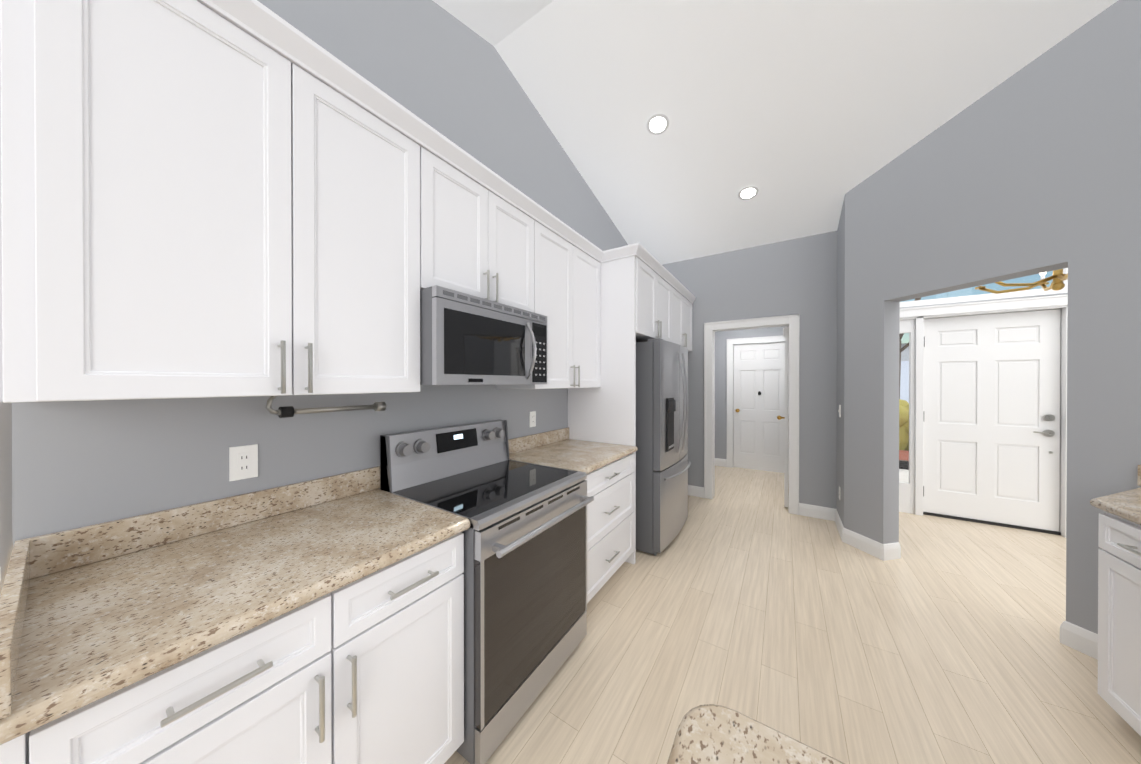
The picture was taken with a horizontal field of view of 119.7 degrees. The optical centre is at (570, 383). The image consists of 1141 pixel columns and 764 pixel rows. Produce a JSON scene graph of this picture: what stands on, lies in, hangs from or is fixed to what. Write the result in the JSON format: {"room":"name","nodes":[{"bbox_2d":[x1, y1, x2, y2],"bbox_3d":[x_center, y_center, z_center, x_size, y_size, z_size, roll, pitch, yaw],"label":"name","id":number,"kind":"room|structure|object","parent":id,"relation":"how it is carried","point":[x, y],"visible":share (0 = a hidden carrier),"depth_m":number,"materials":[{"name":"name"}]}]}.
{"room":"kitchen","nodes":[
{"label":"kitchen","id":0,"kind":"room"},
{"bbox_2d":[0,48,12,593],"bbox_3d":[-1.794,-0.590,-0.327,0.830,4.000,2.370,0,0,33],"label":"wall","id":1,"kind":"structure","parent":0,"point":[6,543],"depth_m":0.69,"materials":[{"name":"grey paint"}]},
{"bbox_2d":[0,539,31,718],"bbox_3d":[-1.085,0.436,0.645,0.620,0.099,0.020,0,0,33],"label":"backsplash","id":2,"kind":"structure","parent":1,"relation":"attached to","point":[17,585],"depth_m":0.58,"materials":[{"name":"beige stone"}]},
{"bbox_2d":[12,0,627,545],"bbox_3d":[-0.207,-0.601,2.755,0.150,4.000,4.530,0,0,33],"label":"wall","id":3,"kind":"structure","parent":0,"point":[428,62],"depth_m":1.41,"materials":[{"name":"grey paint"}]},
{"bbox_2d":[229,444,257,480],"bbox_3d":[-1.144,0.275,1.161,0.008,0.116,0.072,0,0,33],"label":"outlet","id":4,"kind":"object","parent":3,"relation":"attached to","point":[243,462],"visible":1,"depth_m":1.16,"materials":[{"name":"white plastic"}]},
{"bbox_2d":[15,427,567,578],"bbox_3d":[-0.690,0.432,1.850,0.020,0.099,2.474,0,0,33],"label":"backsplash","id":5,"kind":"structure","parent":3,"relation":"attached to","point":[58,551],"depth_m":1.05,"materials":[{"name":"beige stone"}]},
{"bbox_2d":[0,0,643,563],"bbox_3d":[-0.409,0.170,1.689,0.670,2.466,2.512,0,0,33],"label":"upper cabinet","id":6,"kind":"object","parent":3,"relation":"attached to","point":[222,198],"depth_m":0.92,"materials":[{"name":"white wood"}]},
{"bbox_2d":[266,396,386,417],"bbox_3d":[-0.934,0.078,1.300,0.044,0.084,0.398,0,0,33],"label":"paper towel holder","id":7,"kind":"object","parent":6,"relation":"attached to","point":[285,411],"visible":0.83,"depth_m":1.25,"materials":[{"name":"silver metal"}]},
{"bbox_2d":[420,285,546,384],"bbox_3d":[-0.488,-0.196,1.730,0.486,0.398,0.736,0,0,33],"label":"microwave","id":8,"kind":"object","parent":3,"relation":"attached to","point":[466,339],"visible":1,"depth_m":1.50,"materials":[{"name":"silver metal"}]},
{"bbox_2d":[529,411,535,426],"bbox_3d":[-0.284,0.265,2.492,0.008,0.116,0.070,0,0,33],"label":"outlet","id":9,"kind":"object","parent":3,"relation":"attached to","point":[532,418],"visible":1,"depth_m":2.49,"materials":[{"name":"white plastic"}]},
{"bbox_2d":[644,248,675,342],"bbox_3d":[0.522,0.165,3.129,0.670,2.466,0.918,0,0,33],"label":"upper cabinet","id":10,"kind":"object","parent":3,"relation":"attached to","point":[659,284],"depth_m":2.99,"materials":[{"name":"white wood"}]},
{"bbox_2d":[676,279,695,351],"bbox_3d":[1.021,0.162,3.902,0.670,2.466,0.922,0,0,33],"label":"upper cabinet","id":11,"kind":"object","parent":3,"relation":"attached to","point":[685,299],"depth_m":3.76,"materials":[{"name":"white wood"}]},
{"bbox_2d":[663,231,836,508],"bbox_3d":[1.820,-0.606,4.011,2.190,4.000,0.120,0,0,33],"label":"wall","id":12,"kind":"structure","parent":0,"point":[793,276],"depth_m":3.54,"materials":[{"name":"grey paint"}]},
{"bbox_2d":[688,485,703,497],"bbox_3d":[1.314,1.331,4.265,0.772,0.125,0.014,0,0,33],"label":"baseboard","id":13,"kind":"structure","parent":12,"relation":"attached to","point":[696,491],"depth_m":4.10,"materials":[{"name":"white wood"}]},
{"bbox_2d":[704,314,799,514],"bbox_3d":[2.076,0.325,3.849,0.960,2.140,0.168,0,0,33],"label":"door frame","id":14,"kind":"structure","parent":12,"relation":"attached to","point":[793,321],"depth_m":4.00,"materials":[{"name":"white wood"}]},
{"bbox_2d":[777,326,788,506],"bbox_3d":[2.625,0.369,4.028,0.206,2.026,0.768,0,0,33],"label":"door leaf","id":15,"kind":"structure","parent":12,"relation":"in","point":[786,335],"depth_m":3.72,"materials":[{"name":"white wood"}]},
{"bbox_2d":[799,503,833,520],"bbox_3d":[2.559,1.334,3.460,0.282,0.125,0.014,0,0,33],"label":"baseboard","id":16,"kind":"structure","parent":12,"relation":"attached to","point":[820,512],"depth_m":3.45,"materials":[{"name":"white wood"}]},
{"bbox_2d":[715,326,787,458],"bbox_3d":[2.937,0.089,5.411,1.350,2.600,0.120,0,0,33],"label":"wall","id":17,"kind":"structure","parent":0,"point":[721,337],"depth_m":5.58,"materials":[{"name":"grey paint"}]},
{"bbox_2d":[715,458,725,466],"bbox_3d":[2.487,1.326,5.626,0.305,0.125,0.014,0,0,33],"label":"baseboard","id":18,"kind":"structure","parent":17,"relation":"attached to","point":[718,462],"depth_m":5.59,"materials":[{"name":"white wood"}]},
{"bbox_2d":[733,342,784,472],"bbox_3d":[3.011,0.365,5.278,0.752,2.026,0.121,0,0,33],"label":"door leaf","id":19,"kind":"structure","parent":17,"relation":"in","point":[759,403],"depth_m":5.30,"materials":[{"name":"white wood"}]},
{"bbox_2d":[432,0,1117,264],"bbox_3d":[0.595,-1.679,0.786,3.570,1.329,6.740,0,0,33],"label":"ceiling","id":20,"kind":"structure","parent":0,"point":[804,117],"depth_m":2.21,"materials":[{"name":"white paint"}]},
{"bbox_2d":[646,114,668,134],"bbox_3d":[0.665,-1.975,2.524,0.170,0.039,0.166,0,0,33],"label":"recessed light","id":21,"kind":"object","parent":20,"relation":"in","point":[658,123],"visible":1,"depth_m":2.52,"materials":[{"name":"white plastic"}]},
{"bbox_2d":[738,186,758,199],"bbox_3d":[1.632,-1.752,3.044,0.170,0.039,0.166,0,0,33],"label":"recessed light","id":22,"kind":"object","parent":20,"relation":"in","point":[748,192],"visible":1,"depth_m":3.04,"materials":[{"name":"white plastic"}]},
{"bbox_2d":[444,466,1140,763],"bbox_3d":[1.536,1.435,1.267,5.000,0.060,8.950,0,0,33],"label":"floor","id":23,"kind":"structure","parent":0,"point":[746,592],"depth_m":1.74,"materials":[{"name":"beige wood"}]},
{"bbox_2d":[0,535,463,763],"bbox_3d":[-0.877,0.966,1.011,0.618,0.879,0.861,0,0,33],"label":"base cabinet","id":24,"kind":"object","parent":23,"relation":"on","point":[318,621],"depth_m":0.83,"materials":[{"name":"white wood"}]},
{"bbox_2d":[0,487,469,754],"bbox_3d":[-0.864,0.506,1.003,0.648,0.040,0.861,0,0,33],"label":"countertop","id":25,"kind":"structure","parent":24,"relation":"on","point":[95,634],"depth_m":0.78,"materials":[{"name":"beige stone"}]},
{"bbox_2d":[380,420,593,763],"bbox_3d":[-0.366,0.819,1.652,0.730,1.168,0.760,0,0,33],"label":"range","id":26,"kind":"object","parent":23,"relation":"on","point":[525,583],"visible":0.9,"depth_m":1.45,"materials":[{"name":"silver metal"}]},
{"bbox_2d":[585,455,633,602],"bbox_3d":[0.004,0.961,2.375,0.618,0.879,0.843,0,0,33],"label":"base cabinet","id":27,"kind":"object","parent":23,"relation":"on","point":[610,517],"depth_m":2.20,"materials":[{"name":"white wood"}]},
{"bbox_2d":[509,439,637,474],"bbox_3d":[0.016,0.501,2.364,0.648,0.040,0.845,0,0,33],"label":"countertop","id":28,"kind":"structure","parent":27,"relation":"on","point":[588,457],"depth_m":2.26,"materials":[{"name":"beige stone"}]},
{"bbox_2d":[636,338,690,555],"bbox_3d":[0.699,0.514,3.194,0.829,1.767,0.905,0,0,33],"label":"refrigerator","id":29,"kind":"object","parent":23,"relation":"on","point":[663,463],"visible":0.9,"depth_m":2.73,"materials":[{"name":"silver metal"}]},
{"bbox_2d":[667,704,844,763],"bbox_3d":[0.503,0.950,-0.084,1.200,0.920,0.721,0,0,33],"label":"countertop","id":30,"kind":"structure","parent":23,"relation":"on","point":[711,734],"depth_m":0.45,"materials":[{"name":"beige stone"}]},
{"bbox_2d":[1090,465,1140,735],"bbox_3d":[1.899,0.898,0.343,0.680,1.019,2.955,0,0,33],"label":"base cabinet","id":31,"kind":"object","parent":23,"relation":"on","point":[1119,533],"depth_m":1.31,"materials":[{"name":"white wood"}]},
{"bbox_2d":[836,196,844,525],"bbox_3d":[2.855,-0.603,3.449,0.160,4.000,1.340,0,0,33],"label":"wall","id":32,"kind":"structure","parent":0,"point":[840,348],"depth_m":3.13,"materials":[{"name":"grey paint"}]},
{"bbox_2d":[834,509,842,541],"bbox_3d":[2.558,1.335,3.156,0.014,0.125,0.526,0,0,33],"label":"baseboard","id":33,"kind":"structure","parent":32,"relation":"attached to","point":[837,519],"depth_m":3.13,"materials":[{"name":"white wood"}]},
{"bbox_2d":[902,293,1067,307],"bbox_3d":[4.232,-0.603,3.267,2.350,4.000,0.150,0,0,33],"label":"wall","id":34,"kind":"structure","parent":0,"point":[986,300],"depth_m":3.26,"materials":[{"name":"white paint"}]},
{"bbox_2d":[899,294,1067,537],"bbox_3d":[4.004,0.290,3.404,1.546,2.213,0.174,0,0,33],"label":"door frame","id":35,"kind":"structure","parent":34,"relation":"attached to","point":[911,491],"depth_m":3.45,"materials":[{"name":"white wood"}]},
{"bbox_2d":[899,268,1067,482],"bbox_3d":[4.002,-0.238,3.400,1.380,2.630,0.120,0,0,33],"label":"glazing","id":36,"kind":"object","parent":34,"relation":"attached to","point":[990,296],"visible":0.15,"depth_m":3.32,"materials":[{"name":"white"}]},
{"bbox_2d":[923,309,1060,531],"bbox_3d":[4.141,0.338,3.303,0.911,2.062,0.107,0,0,33],"label":"door leaf","id":37,"kind":"structure","parent":34,"relation":"in","point":[991,444],"depth_m":3.28,"materials":[{"name":"white wood"}]},
{"bbox_2d":[844,0,1140,633],"bbox_3d":[2.724,-0.598,1.918,0.160,4.000,2.103,0,0,-12],"label":"wall","id":38,"kind":"structure","parent":0,"point":[1033,167],"depth_m":1.87,"materials":[{"name":"grey paint"}]},
{"bbox_2d":[843,526,900,560],"bbox_3d":[2.503,1.337,2.745,0.340,0.125,0.237,0,0,33],"label":"baseboard","id":39,"kind":"structure","parent":38,"relation":"attached to","point":[890,551],"depth_m":2.70,"materials":[{"name":"white wood"}]},
{"bbox_2d":[1060,621,1097,654],"bbox_3d":[2.744,1.340,1.813,0.133,0.125,0.123,0,0,33],"label":"baseboard","id":40,"kind":"structure","parent":38,"relation":"attached to","point":[1079,639],"depth_m":1.74,"materials":[{"name":"white wood"}]},
{"bbox_3d":[3.198,-2.057,1.799,2.400,0.120,3.630,0,0,33],"label":"ceiling","id":41,"kind":"structure","parent":0,"visible":0},
{"bbox_2d":[975,269,1067,293],"bbox_3d":[3.624,-1.347,2.461,0.824,1.305,0.840,0,0,33],"label":"chandelier","id":42,"kind":"object","parent":41,"relation":"hanging from","point":[1058,277],"visible":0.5,"depth_m":2.52,"materials":[{"name":"gold metal"}]},
{"label":"outside","id":43,"kind":"structure","parent":0,"visible":0},
{"bbox_2d":[899,469,908,482],"bbox_3d":[14.242,1.520,17.613,32.000,0.250,34.800,0,0,33],"label":"ground","id":44,"kind":"structure","parent":43,"point":[905,475],"depth_m":5.21,"materials":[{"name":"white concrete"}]},
{"bbox_2d":[899,400,908,469],"bbox_3d":[6.784,1.001,6.806,2.800,1.347,3.314,0,0,33],"label":"planting bed","id":45,"kind":"object","parent":44,"relation":"on","point":[904,415],"depth_m":6.81,"materials":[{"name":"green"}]},
{"bbox_2d":[900,343,908,402],"bbox_3d":[14.608,-0.104,17.251,15.800,3.100,7.600,0,0,33],"label":"neighbouring house","id":46,"kind":"structure","parent":44,"relation":"on","point":[905,389],"depth_m":13.60,"materials":[{"name":"grey"}]},
{"bbox_2d":[899,298,920,398],"bbox_3d":[9.237,-1.081,9.414,2.504,5.123,0.666,0,0,38],"label":"tree","id":47,"kind":"object","parent":44,"relation":"on","point":[900,338],"depth_m":9.31,"materials":[{"name":"brown plant"}]}
]}

